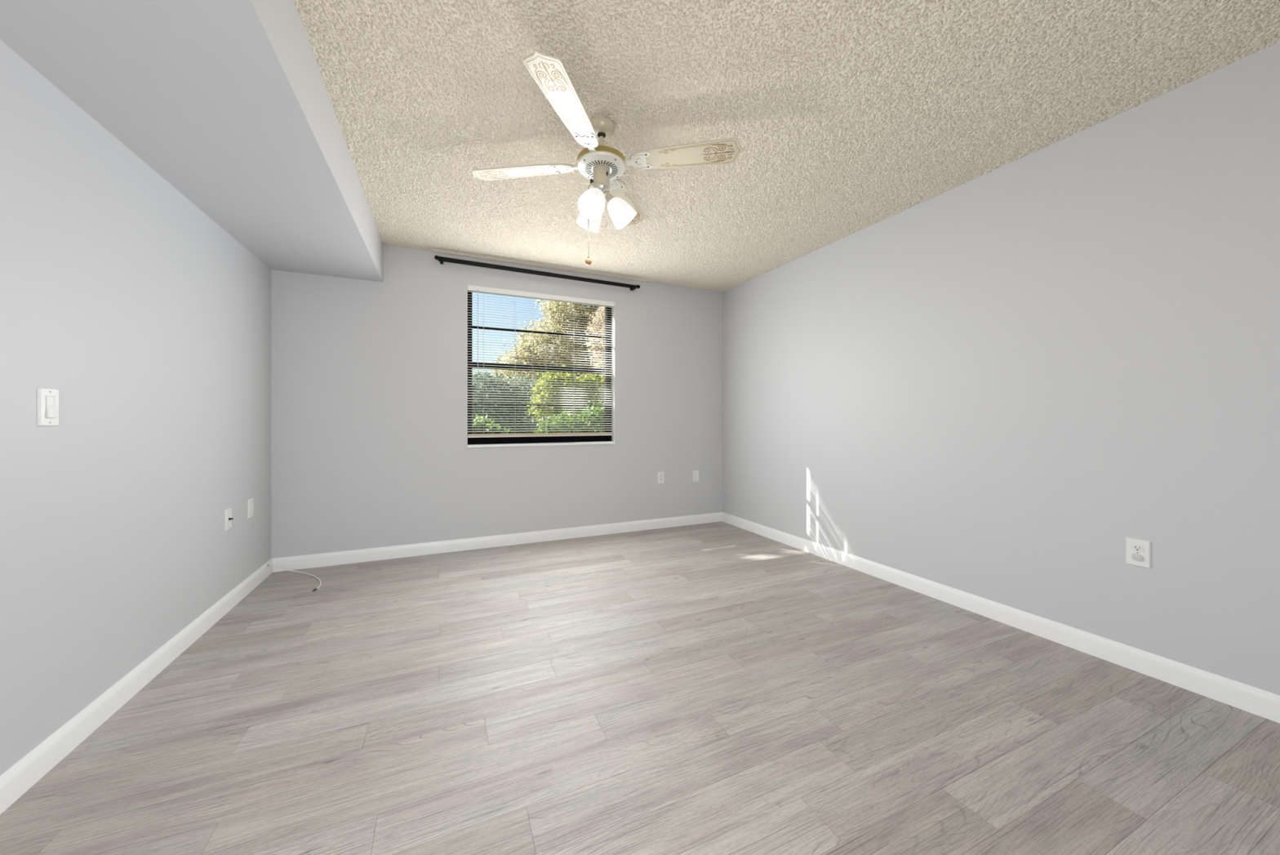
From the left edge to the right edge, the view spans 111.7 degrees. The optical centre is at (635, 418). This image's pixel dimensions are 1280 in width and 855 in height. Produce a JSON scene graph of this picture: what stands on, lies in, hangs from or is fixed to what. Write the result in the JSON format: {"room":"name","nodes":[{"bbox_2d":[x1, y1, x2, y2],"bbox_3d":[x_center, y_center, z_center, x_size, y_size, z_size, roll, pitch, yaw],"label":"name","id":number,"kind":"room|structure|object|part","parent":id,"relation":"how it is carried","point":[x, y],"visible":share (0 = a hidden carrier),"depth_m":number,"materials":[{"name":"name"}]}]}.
{"room":"empty bedroom","nodes":[
{"label":"empty bedroom","id":0,"kind":"room"},
{"bbox_2d":[0,39,271,775],"bbox_3d":[-1.658,-0.108,0.756,0.160,2.516,5.037,0,0,-24],"label":"wall","id":1,"kind":"structure","parent":0,"point":[149,322],"depth_m":1.58,"materials":[{"name":"grey paint"}]},
{"bbox_2d":[37,386,58,426],"bbox_3d":[-1.826,-0.037,1.354,0.013,0.119,0.073,0,0,-24],"label":"light switch","id":2,"kind":"object","parent":1,"relation":"attached to","point":[47,397],"visible":1,"depth_m":1.34,"materials":[{"name":"white plastic"}]},
{"bbox_2d":[0,558,272,814],"bbox_3d":[-1.611,1.042,0.864,0.012,0.096,4.877,0,0,-24],"label":"baseboard","id":3,"kind":"structure","parent":1,"relation":"attached to","point":[27,771],"depth_m":1.58,"materials":[{"name":"white paint"}]},
{"bbox_2d":[224,507,233,530],"bbox_3d":[-2.314,0.570,2.479,0.022,0.117,0.072,0,0,-24],"label":"cable plate","id":4,"kind":"object","parent":1,"relation":"attached to","point":[228,513],"visible":1,"depth_m":2.47,"materials":[{"name":"white plastic"}]},
{"bbox_2d":[247,497,253,518],"bbox_3d":[-2.446,0.566,2.760,0.007,0.117,0.072,0,0,-24],"label":"blank plate","id":5,"kind":"object","parent":1,"relation":"attached to","point":[250,502],"visible":1,"depth_m":2.75,"materials":[{"name":"white plastic"}]},
{"bbox_2d":[0,0,382,281],"bbox_3d":[-1.299,-1.206,1.001,0.694,0.320,4.877,0,0,-24],"label":"ceiling","id":6,"kind":"structure","parent":0,"point":[228,102],"depth_m":1.49,"materials":[{"name":"grey paint"}]},
{"bbox_2d":[271,244,722,558],"bbox_3d":[-0.864,-0.108,3.942,4.174,2.516,0.160,0,0,-24],"label":"wall","id":7,"kind":"structure","parent":0,"point":[369,449],"depth_m":3.53,"materials":[{"name":"grey paint"}]},
{"bbox_2d":[271,511,722,572],"bbox_3d":[-0.830,1.042,3.863,3.854,0.096,0.012,0,0,-24],"label":"baseboard","id":8,"kind":"structure","parent":7,"relation":"attached to","point":[316,560],"depth_m":3.63,"materials":[{"name":"white paint"}]},
{"bbox_2d":[434,255,639,290],"bbox_3d":[-0.789,-1.268,3.829,1.785,0.070,0.109,0,0,-24],"label":"curtain rod","id":9,"kind":"object","parent":7,"relation":"attached to","point":[441,259],"visible":1,"depth_m":3.74,"materials":[{"name":"black metal"}]},
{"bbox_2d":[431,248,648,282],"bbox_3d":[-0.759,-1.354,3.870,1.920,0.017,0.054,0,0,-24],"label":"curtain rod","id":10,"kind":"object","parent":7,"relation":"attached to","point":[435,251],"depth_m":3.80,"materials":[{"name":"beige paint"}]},
{"bbox_2d":[466,284,614,447],"bbox_3d":[-0.829,-0.441,3.943,1.318,1.356,0.162,0,0,-24],"label":"window","id":11,"kind":"structure","parent":7,"relation":"in","point":[488,442],"depth_m":3.96,"materials":[{"name":"black"}]},
{"bbox_3d":[-0.850,-0.624,3.992,1.225,0.367,0.025,0,0,-24],"label":"sash","id":12,"kind":"part","parent":11,"relation":"part of","materials":[{"name":"black"}]},
{"bbox_3d":[-0.840,-0.164,3.968,1.225,0.657,0.028,0,0,-24],"label":"sash","id":13,"kind":"part","parent":11,"relation":"part of","materials":[{"name":"black"}]},
{"bbox_3d":[-0.815,0.226,3.912,1.316,0.022,0.093,0,0,-24],"label":"sill","id":14,"kind":"part","parent":11,"relation":"part of","materials":[{"name":"white paint"}]},
{"bbox_2d":[467,284,614,437],"bbox_3d":[-0.802,-0.481,3.881,1.307,1.270,0.051,0,0,-24],"label":"mini blind","id":15,"kind":"object","parent":11,"relation":"attached to","point":[477,289],"visible":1,"depth_m":3.84,"materials":[{"name":"white plastic"}]},
{"bbox_3d":[-1.285,-0.472,3.673,0.001,1.205,0.028,0,0,-24],"label":"ladder cord","id":16,"kind":"part","parent":15,"relation":"part of","materials":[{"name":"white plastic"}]},
{"bbox_3d":[-1.048,-0.472,3.777,0.001,1.205,0.028,0,0,-24],"label":"ladder cord","id":17,"kind":"part","parent":15,"relation":"part of","materials":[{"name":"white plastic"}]},
{"bbox_3d":[-0.814,0.138,3.880,1.280,0.028,0.026,0,0,-24],"label":"rail","id":18,"kind":"part","parent":15,"relation":"part of","materials":[{"name":"beige"}]},
{"bbox_3d":[-0.287,-0.618,4.087,0.011,0.915,0.003,0,0,-24],"label":"lift cord","id":19,"kind":"part","parent":15,"relation":"part of","materials":[{"name":"white fabric"}]},
{"bbox_2d":[657,471,663,483],"bbox_3d":[0.255,0.585,4.341,0.072,0.117,0.008,0,0,-24],"label":"power outlet","id":20,"kind":"object","parent":7,"relation":"attached to","point":[660,474],"visible":1,"depth_m":4.34,"materials":[{"name":"white plastic"}]},
{"bbox_2d":[693,470,698,481],"bbox_3d":[0.629,0.590,4.506,0.072,0.117,0.007,0,0,-24],"label":"blank plate","id":21,"kind":"object","parent":7,"relation":"attached to","point":[695,473],"visible":1,"depth_m":4.50,"materials":[{"name":"white plastic"}]},
{"bbox_2d":[0,521,1279,854],"bbox_3d":[0.168,1.120,1.645,3.899,0.060,4.877,0,0,-24],"label":"floor","id":22,"kind":"structure","parent":0,"point":[717,687],"depth_m":1.53,"materials":[{"name":"laminate"}]},
{"bbox_2d":[267,564,320,591],"bbox_3d":[-2.260,1.048,2.939,0.581,0.085,0.156,0,0,27],"label":"coaxial cable","id":23,"kind":"object","parent":22,"relation":"on","point":[318,579],"visible":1,"depth_m":3.03,"materials":[{"name":"white plastic"}]},
{"bbox_2d":[294,0,1279,292],"bbox_3d":[0.168,-1.430,1.645,4.219,0.148,5.197,0,0,-24],"label":"ceiling","id":24,"kind":"structure","parent":0,"point":[847,117],"depth_m":1.83,"materials":[{"name":"beige paint"}]},
{"bbox_2d":[471,48,744,264],"bbox_3d":[-0.160,-1.038,2.008,0.986,0.649,0.918,0,0,-33],"label":"ceiling fan","id":25,"kind":"object","parent":24,"relation":"hanging from","point":[603,165],"visible":1,"depth_m":1.95,"materials":[{"name":"white wood"}]},
{"bbox_3d":[-0.539,-1.180,2.075,0.511,0.033,0.139,0,0,7],"label":"blade","id":26,"kind":"part","parent":25,"relation":"part of","materials":[{"name":"beige paint"}]},
{"bbox_3d":[-0.248,-1.180,1.633,0.139,0.033,0.511,0,0,17],"label":"blade","id":27,"kind":"part","parent":25,"relation":"part of","materials":[{"name":"beige paint"}]},
{"bbox_3d":[-0.224,-0.962,2.081,0.118,0.139,0.134,0,0,-24],"label":"lamp shade","id":28,"kind":"part","parent":25,"relation":"part of","materials":[{"name":"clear glass"}]},
{"bbox_3d":[-0.190,-0.962,1.915,0.128,0.139,0.129,0,0,-24],"label":"lamp shade","id":29,"kind":"part","parent":25,"relation":"part of","materials":[{"name":"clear glass"}]},
{"bbox_3d":[-0.183,-0.984,1.937,0.061,0.077,0.062,0,0,-24],"label":"light bulb","id":30,"kind":"part","parent":25,"relation":"part of","materials":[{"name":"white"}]},
{"bbox_2d":[577,151,626,180],"bbox_3d":[-0.157,-1.164,2.010,0.225,0.022,0.225,0,0,-24],"label":"motor housing","id":31,"kind":"object","parent":25,"relation":"attached to","point":[588,162],"depth_m":1.96,"materials":[{"name":"white metal"}]},
{"bbox_3d":[-0.119,-1.034,2.015,0.060,0.068,0.048,0,0,-24],"label":"light arm","id":32,"kind":"part","parent":25,"relation":"part of","materials":[{"name":"silver metal"}]},
{"bbox_3d":[-0.061,-0.962,2.025,0.135,0.139,0.116,0,0,-24],"label":"lamp shade","id":33,"kind":"part","parent":25,"relation":"part of","materials":[{"name":"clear glass"}]},
{"bbox_3d":[-0.068,-1.180,2.388,0.139,0.033,0.511,0,0,16],"label":"blade","id":34,"kind":"part","parent":25,"relation":"part of","materials":[{"name":"beige paint"}]},
{"bbox_3d":[0.224,-1.180,1.938,0.511,0.033,0.139,0,0,8],"label":"blade","id":35,"kind":"part","parent":25,"relation":"part of","materials":[{"name":"beige paint"}]},
{"bbox_2d":[722,41,1279,695],"bbox_3d":[2.038,-0.108,2.378,0.160,2.516,5.039,0,0,-24],"label":"wall","id":36,"kind":"structure","parent":0,"point":[1067,351],"depth_m":2.10,"materials":[{"name":"grey paint"}]},
{"bbox_2d":[722,511,1279,723],"bbox_3d":[1.927,1.042,2.417,0.012,0.096,4.877,0,0,-24],"label":"baseboard","id":37,"kind":"structure","parent":36,"relation":"attached to","point":[1260,702],"depth_m":2.09,"materials":[{"name":"white paint"}]},
{"bbox_2d":[1125,537,1151,568],"bbox_3d":[2.171,0.578,1.875,0.013,0.117,0.072,0,0,-23],"label":"power outlet","id":38,"kind":"object","parent":36,"relation":"attached to","point":[1138,552],"visible":1,"depth_m":1.87,"materials":[{"name":"white plastic"}]},
{"bbox_2d":[1131,544,1143,551],"bbox_3d":[2.170,0.558,1.875,0.003,0.028,0.034,0,0,-23],"label":"receptacle","id":39,"kind":"object","parent":38,"relation":"attached to","point":[1135,548],"depth_m":1.87,"materials":[{"name":"white plastic"}]},
{"label":"outside","id":40,"kind":"structure","parent":0,"visible":0},
{"bbox_3d":[-3.983,1.740,19.032,36.000,0.100,29.943,0,0,-24],"label":"ground","id":41,"kind":"structure","parent":40,"visible":0},
{"bbox_2d":[471,413,512,433],"bbox_3d":[-2.259,0.828,6.536,1.161,1.840,0.863,0,0,-24],"label":"shrub","id":42,"kind":"object","parent":41,"relation":"on","point":[473,422],"visible":0.09,"depth_m":6.37,"materials":[{"name":"green plant"}]},
{"bbox_2d":[471,368,552,433],"bbox_3d":[-2.929,0.306,9.440,2.492,2.877,1.233,0,0,-29],"label":"shrub","id":43,"kind":"object","parent":41,"relation":"on","point":[474,374],"visible":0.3,"depth_m":9.27,"materials":[{"name":"green plant"}]},
{"bbox_2d":[471,391,593,431],"bbox_3d":[-3.168,0.212,14.785,9.258,3.068,1.460,0,0,-24],"label":"hedge","id":44,"kind":"object","parent":41,"relation":"on","point":[480,391],"visible":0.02,"depth_m":14.16,"materials":[{"name":"green plant"}]},
{"bbox_2d":[487,298,604,392],"bbox_3d":[-1.748,-1.415,12.296,4.546,6.319,2.280,0,0,-34],"label":"tree","id":45,"kind":"object","parent":41,"relation":"on","point":[580,312],"visible":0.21,"depth_m":11.80,"materials":[{"name":"green plant"}]},
{"bbox_2d":[524,364,604,431],"bbox_3d":[-1.210,0.340,8.497,1.900,2.813,1.042,0,0,-24],"label":"shrub","id":46,"kind":"object","parent":41,"relation":"on","point":[557,378],"visible":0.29,"depth_m":8.20,"materials":[{"name":"green plant"}]},
{"bbox_2d":[531,399,604,432],"bbox_3d":[-0.927,0.702,7.129,1.621,2.088,0.874,0,0,-24],"label":"shrub","id":47,"kind":"object","parent":41,"relation":"on","point":[569,413],"visible":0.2,"depth_m":6.98,"materials":[{"name":"green plant"}]},
{"bbox_2d":[580,305,604,380],"bbox_3d":[-0.533,-0.593,10.475,1.693,4.672,1.183,0,0,-16],"label":"tree","id":48,"kind":"object","parent":41,"relation":"on","point":[601,308],"visible":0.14,"depth_m":10.24,"materials":[{"name":"beige plant"}]}
]}

